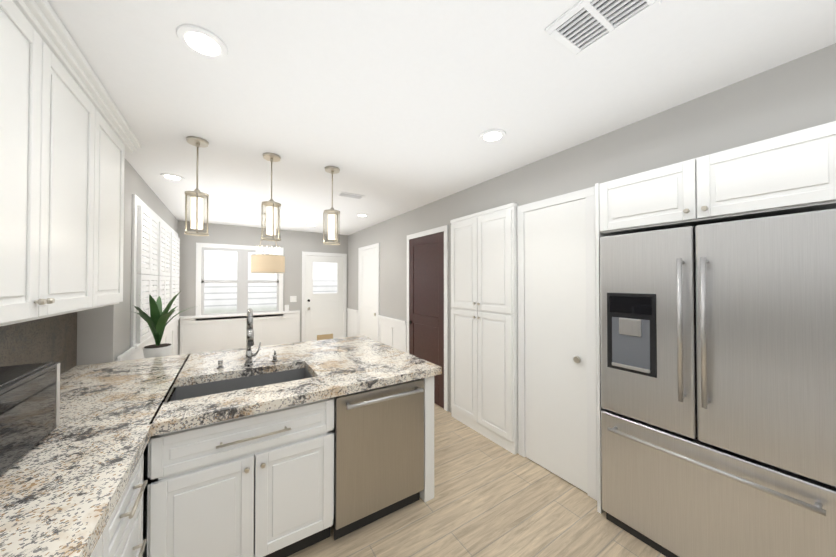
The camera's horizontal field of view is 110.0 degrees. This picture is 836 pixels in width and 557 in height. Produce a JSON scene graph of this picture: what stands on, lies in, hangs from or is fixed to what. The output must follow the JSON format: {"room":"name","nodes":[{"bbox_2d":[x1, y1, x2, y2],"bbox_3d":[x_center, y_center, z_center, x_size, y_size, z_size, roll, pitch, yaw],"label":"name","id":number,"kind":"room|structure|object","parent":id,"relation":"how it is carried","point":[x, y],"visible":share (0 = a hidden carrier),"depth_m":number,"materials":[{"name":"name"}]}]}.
{"room":"kitchen","nodes":[
{"label":"kitchen","id":0,"kind":"room"},
{"bbox_2d":[77,159,177,364],"bbox_3d":[-1.861,0.265,1.261,0.300,2.535,8.500,0,-1,-33],"label":"wall","id":1,"kind":"structure","parent":0,"point":[103,334],"depth_m":2.35,"materials":[{"name":"grey paint"}]},
{"bbox_2d":[0,312,76,373],"bbox_3d":[-1.152,0.371,0.081,0.017,0.449,4.750,0,-1,-33],"label":"backsplash","id":2,"kind":"structure","parent":1,"relation":"attached to","point":[53,339],"depth_m":1.70,"materials":[{"name":"tile"}]},
{"bbox_2d":[0,0,103,325],"bbox_3d":[-1.553,-0.396,1.009,0.332,1.100,1.136,0,-1,-33],"label":"upper cabinet","id":3,"kind":"object","parent":1,"relation":"attached to","point":[68,139],"depth_m":1.12,"materials":[{"name":"white wood"}]},
{"bbox_2d":[104,104,127,305],"bbox_3d":[-1.950,-0.389,1.626,0.332,1.100,0.583,0,-1,-33],"label":"upper cabinet","id":4,"kind":"object","parent":1,"relation":"attached to","point":[115,142],"depth_m":1.78,"materials":[{"name":"white wood"}]},
{"bbox_2d":[115,319,178,360],"bbox_3d":[-3.115,1.084,3.513,0.035,0.950,3.060,0,-1,-33],"label":"wainscot","id":5,"kind":"structure","parent":1,"relation":"attached to","point":[170,335],"depth_m":3.79,"materials":[{"name":"white wood"}]},
{"bbox_2d":[130,194,179,349],"bbox_3d":[-3.195,-0.030,3.665,0.050,1.410,2.610,0,-1,-33],"label":"window","id":6,"kind":"structure","parent":1,"relation":"in","point":[155,257],"depth_m":2.96,"materials":[{"name":"white wood"}]},
{"bbox_2d":[178,221,347,354],"bbox_3d":[-2.469,0.318,5.862,4.050,2.535,0.100,0,-1,-33],"label":"wall","id":7,"kind":"structure","parent":0,"point":[294,244],"depth_m":5.46,"materials":[{"name":"grey paint"}]},
{"bbox_2d":[194,243,284,320],"bbox_3d":[-3.186,0.059,5.316,1.400,1.330,0.050,0,-1,-33],"label":"window","id":8,"kind":"structure","parent":7,"relation":"in","point":[228,281],"depth_m":5.25,"materials":[{"name":"white glass"}]},
{"bbox_2d":[180,310,299,354],"bbox_3d":[-3.148,1.105,5.337,1.870,0.950,0.035,0,-1,-33],"label":"wainscot","id":9,"kind":"structure","parent":7,"relation":"attached to","point":[204,335],"depth_m":5.24,"materials":[{"name":"white wood"}]},
{"bbox_2d":[290,296,296,301],"bbox_3d":[-2.468,0.405,5.795,0.120,0.120,0.011,0,-1,-33],"label":"switch plate","id":10,"kind":"object","parent":7,"relation":"attached to","point":[293,298],"depth_m":5.79,"materials":[{"name":"white plastic"}]},
{"bbox_2d":[305,255,342,341],"bbox_3d":[-1.939,0.557,6.117,0.774,2.047,0.037,0,-1,-33],"label":"back door","id":11,"kind":"structure","parent":7,"relation":"in","point":[324,297],"depth_m":6.11,"materials":[{"name":"white wood"}]},
{"bbox_2d":[302,251,346,341],"bbox_3d":[-1.944,0.524,6.125,0.920,2.130,0.020,0,-1,-33],"label":"door frame","id":12,"kind":"structure","parent":7,"relation":"attached to","point":[304,254],"depth_m":6.08,"materials":[{"name":"white wood"}]},
{"bbox_2d":[47,0,835,234],"bbox_3d":[-0.241,-1.010,2.316,4.150,0.040,8.500,0,-1,-33],"label":"ceiling","id":13,"kind":"structure","parent":0,"point":[389,109],"depth_m":1.50,"materials":[{"name":"white paint"}]},
{"bbox_2d":[160,173,184,179],"bbox_3d":[-2.370,-0.979,2.827,0.180,0.009,0.180,0,-1,-33],"label":"recessed light","id":14,"kind":"object","parent":13,"relation":"in","point":[171,176],"visible":0.94,"depth_m":2.80,"materials":[{"name":"white plastic"}]},
{"bbox_2d":[184,136,208,235],"bbox_3d":[-1.585,-0.653,2.100,0.142,0.678,0.147,0,-1,-33],"label":"pendant light","id":15,"kind":"object","parent":13,"relation":"hanging from","point":[196,195],"visible":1,"depth_m":2.09,"materials":[{"name":"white glass"}]},
{"bbox_2d":[176,24,227,58],"bbox_3d":[-0.913,-0.998,1.243,0.180,0.009,0.180,0,-1,-33],"label":"recessed light","id":16,"kind":"object","parent":13,"relation":"in","point":[201,41],"visible":1,"depth_m":1.23,"materials":[{"name":"white plastic"}]},
{"bbox_2d":[251,213,284,272],"bbox_3d":[-2.230,-0.524,4.362,0.454,0.884,0.454,0,-1,-33],"label":"chandelier","id":17,"kind":"object","parent":13,"relation":"hanging from","point":[265,262],"visible":0.94,"depth_m":4.20,"materials":[{"name":"beige fabric"}]},
{"bbox_2d":[261,153,280,240],"bbox_3d":[-1.181,-0.650,2.359,0.142,0.678,0.147,0,-1,-33],"label":"pendant light","id":18,"kind":"object","parent":13,"relation":"hanging from","point":[271,209],"visible":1,"depth_m":2.34,"materials":[{"name":"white glass"}]},
{"bbox_2d":[323,166,339,244],"bbox_3d":[-0.769,-0.647,2.624,0.142,0.678,0.147,0,-1,-33],"label":"pendant light","id":19,"kind":"object","parent":13,"relation":"hanging from","point":[331,213],"visible":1,"depth_m":2.60,"materials":[{"name":"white glass"}]},
{"bbox_2d":[337,192,364,198],"bbox_3d":[-0.784,-0.970,3.429,0.300,0.014,0.140,0,-1,-33],"label":"ceiling vent","id":20,"kind":"object","parent":13,"relation":"in","point":[350,195],"visible":1,"depth_m":3.40,"materials":[{"name":"white metal"}]},
{"bbox_2d":[356,214,367,216],"bbox_3d":[-0.850,-0.961,4.457,0.180,0.009,0.180,0,-1,-33],"label":"recessed light","id":21,"kind":"object","parent":13,"relation":"in","point":[362,215],"visible":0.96,"depth_m":4.44,"materials":[{"name":"white plastic"}]},
{"bbox_2d":[479,129,505,141],"bbox_3d":[0.518,-0.989,2.031,0.180,0.009,0.180,0,-1,-33],"label":"recessed light","id":22,"kind":"object","parent":13,"relation":"in","point":[492,135],"visible":1,"depth_m":2.01,"materials":[{"name":"white plastic"}]},
{"bbox_2d":[545,0,660,56],"bbox_3d":[0.695,-0.998,1.117,0.250,0.012,0.300,0,-1,-33],"label":"ceiling vent","id":23,"kind":"object","parent":13,"relation":"in","point":[580,28],"visible":0.98,"depth_m":1.13,"materials":[{"name":"white metal"}]},
{"bbox_2d":[288,403,665,556],"bbox_3d":[-0.241,1.569,2.287,4.150,0.050,8.500,0,-1,-33],"label":"floor","id":24,"kind":"structure","parent":0,"point":[491,499],"depth_m":1.87,"materials":[{"name":"brown wood"}]},
{"bbox_2d":[90,511,113,556],"bbox_3d":[-0.976,1.087,0.370,0.632,0.872,0.670,0,-1,-33],"label":"base cabinet","id":25,"kind":"object","parent":24,"relation":"on","point":[102,548],"depth_m":0.84,"materials":[{"name":"white wood"}]},
{"bbox_2d":[0,354,187,556],"bbox_3d":[-0.883,0.624,0.254,0.658,0.050,4.755,0,-1,-33],"label":"countertop","id":26,"kind":"structure","parent":25,"relation":"on","point":[63,484],"depth_m":0.98,"materials":[{"name":"stone"}]},
{"bbox_2d":[0,362,59,473],"bbox_3d":[-1.436,0.466,0.866,0.331,0.277,0.540,0,-1,-33],"label":"microwave","id":27,"kind":"object","parent":26,"relation":"on","point":[29,406],"visible":1,"depth_m":1.00,"materials":[{"name":"black plastic"}]},
{"bbox_2d":[110,452,147,556],"bbox_3d":[-1.278,1.092,0.841,0.632,0.872,0.568,0,-1,-33],"label":"base cabinet","id":28,"kind":"object","parent":24,"relation":"on","point":[121,535],"depth_m":1.06,"materials":[{"name":"white wood"}]},
{"bbox_2d":[133,291,192,357],"bbox_3d":[-2.249,0.828,2.636,0.441,1.441,0.613,0,-1,-33],"label":"plant","id":29,"kind":"object","parent":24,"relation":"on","point":[157,322],"visible":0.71,"depth_m":2.54,"materials":[{"name":"green plant"}]},
{"bbox_2d":[142,397,333,556],"bbox_3d":[-1.041,1.102,1.727,0.895,0.872,0.705,0,-1,-33],"label":"base cabinet","id":30,"kind":"object","parent":24,"relation":"on","point":[259,485],"depth_m":1.44,"materials":[{"name":"white wood"}]},
{"bbox_2d":[176,335,390,385],"bbox_3d":[-1.045,0.650,2.527,1.523,0.050,0.755,0,-1,-33],"label":"countertop","id":31,"kind":"structure","parent":30,"relation":"on","point":[195,368],"depth_m":2.28,"materials":[{"name":"stone"}]},
{"bbox_2d":[217,360,223,368],"bbox_3d":[-1.368,0.592,2.026,0.043,0.052,0.044,0,-1,-33],"label":"accessory","id":32,"kind":"object","parent":31,"relation":"on","point":[220,364],"visible":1,"depth_m":2.02,"materials":[{"name":"metal"}]},
{"bbox_2d":[169,368,311,401],"bbox_3d":[-1.058,0.789,1.819,0.784,0.240,0.444,0,-1,-33],"label":"sink","id":33,"kind":"object","parent":31,"relation":"in","point":[201,389],"visible":0.02,"depth_m":1.97,"materials":[{"name":"silver metal"}]},
{"bbox_2d":[244,308,260,365],"bbox_3d":[-1.155,0.413,2.057,0.110,0.411,0.222,0,-1,-33],"label":"faucet","id":34,"kind":"object","parent":31,"relation":"on","point":[249,341],"visible":1,"depth_m":2.00,"materials":[{"name":"metal"}]},
{"bbox_2d":[271,350,277,360],"bbox_3d":[-1.072,0.582,2.193,0.043,0.077,0.082,0,-1,-33],"label":"accessory","id":35,"kind":"object","parent":31,"relation":"on","point":[275,357],"visible":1,"depth_m":2.20,"materials":[{"name":"metal"}]},
{"bbox_2d":[144,357,441,434],"bbox_3d":[-0.543,0.641,1.746,1.523,0.050,0.260,0,-1,-33],"label":"countertop","id":36,"kind":"structure","parent":30,"relation":"on","point":[171,416],"depth_m":1.57,"materials":[{"name":"stone"}]},
{"bbox_2d":[304,347,415,374],"bbox_3d":[-0.415,0.647,2.239,0.775,0.050,0.390,0,-1,-33],"label":"countertop","id":37,"kind":"structure","parent":30,"relation":"on","point":[318,363],"depth_m":2.25,"materials":[{"name":"stone"}]},
{"bbox_2d":[334,378,423,540],"bbox_3d":[-0.360,1.108,2.071,0.610,0.867,0.663,0,-1,-33],"label":"dishwasher","id":38,"kind":"object","parent":24,"relation":"on","point":[379,453],"visible":0.79,"depth_m":1.81,"materials":[{"name":"silver metal"}]},
{"bbox_2d":[450,203,517,454],"bbox_3d":[0.616,0.442,2.952,0.100,2.220,0.880,0,-1,-33],"label":"pantry cabinet","id":39,"kind":"object","parent":24,"relation":"on","point":[484,335],"visible":1,"depth_m":2.84,"materials":[{"name":"white wood"}]},
{"bbox_2d":[595,121,835,513],"bbox_3d":[1.811,0.451,1.752,0.889,2.175,1.004,0,-1,-33],"label":"tall cabinet","id":40,"kind":"object","parent":24,"relation":"on","point":[791,173],"visible":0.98,"depth_m":1.46,"materials":[{"name":"white wood"}]},
{"bbox_2d":[600,208,835,556],"bbox_3d":[1.736,0.633,1.702,0.866,1.810,0.920,0,-1,-33],"label":"fridge","id":41,"kind":"object","parent":24,"relation":"on","point":[718,388],"visible":1,"depth_m":1.42,"materials":[{"name":"silver metal"}]},
{"bbox_2d":[348,43,835,490],"bbox_3d":[1.105,0.287,3.166,0.950,2.535,8.300,0,-1,-33],"label":"wall","id":42,"kind":"structure","parent":0,"point":[797,94],"depth_m":1.86,"materials":[{"name":"grey paint"}]},
{"bbox_2d":[347,308,357,336],"bbox_3d":[-1.363,1.113,6.088,0.035,0.950,0.620,0,-1,-33],"label":"wainscot","id":43,"kind":"structure","parent":42,"relation":"attached to","point":[352,322],"depth_m":6.11,"materials":[{"name":"white wood"}]},
{"bbox_2d":[360,247,376,340],"bbox_3d":[-0.934,0.516,5.420,0.041,2.114,0.804,0,-1,-33],"label":"door","id":44,"kind":"structure","parent":42,"relation":"in","point":[368,292],"depth_m":5.41,"materials":[{"name":"white wood"}]},
{"bbox_2d":[358,243,379,341],"bbox_3d":[-0.925,0.486,5.426,0.020,2.190,0.940,0,-1,-33],"label":"door frame","id":45,"kind":"structure","parent":42,"relation":"attached to","point":[377,245],"depth_m":5.14,"materials":[{"name":"white wood"}]},
{"bbox_2d":[378,315,406,352],"bbox_3d":[-0.420,1.097,4.620,0.035,0.950,0.910,0,-1,-33],"label":"wainscot","id":46,"kind":"structure","parent":42,"relation":"attached to","point":[393,332],"depth_m":4.57,"materials":[{"name":"white wood"}]},
{"bbox_2d":[409,232,443,407],"bbox_3d":[0.087,0.497,3.829,0.041,2.114,0.804,0,-1,-33],"label":"door","id":47,"kind":"structure","parent":42,"relation":"in","point":[426,298],"depth_m":3.78,"materials":[{"name":"brown wood"}]},
{"bbox_2d":[407,225,448,410],"bbox_3d":[0.097,0.467,3.836,0.020,2.190,0.940,0,-1,-33],"label":"door frame","id":48,"kind":"structure","parent":42,"relation":"attached to","point":[444,229],"depth_m":3.47,"materials":[{"name":"white wood"}]},
{"bbox_2d":[524,198,587,492],"bbox_3d":[1.060,0.480,2.315,0.041,2.114,0.524,0,-1,-33],"label":"closet door","id":49,"kind":"structure","parent":42,"relation":"in","point":[555,350],"depth_m":2.29,"materials":[{"name":"white wood"}]},
{"bbox_2d":[517,186,596,500],"bbox_3d":[1.070,0.450,2.321,0.020,2.190,0.660,0,-1,-33],"label":"door frame","id":50,"kind":"structure","parent":42,"relation":"attached to","point":[588,194],"depth_m":2.09,"materials":[{"name":"white wood"}]}
]}

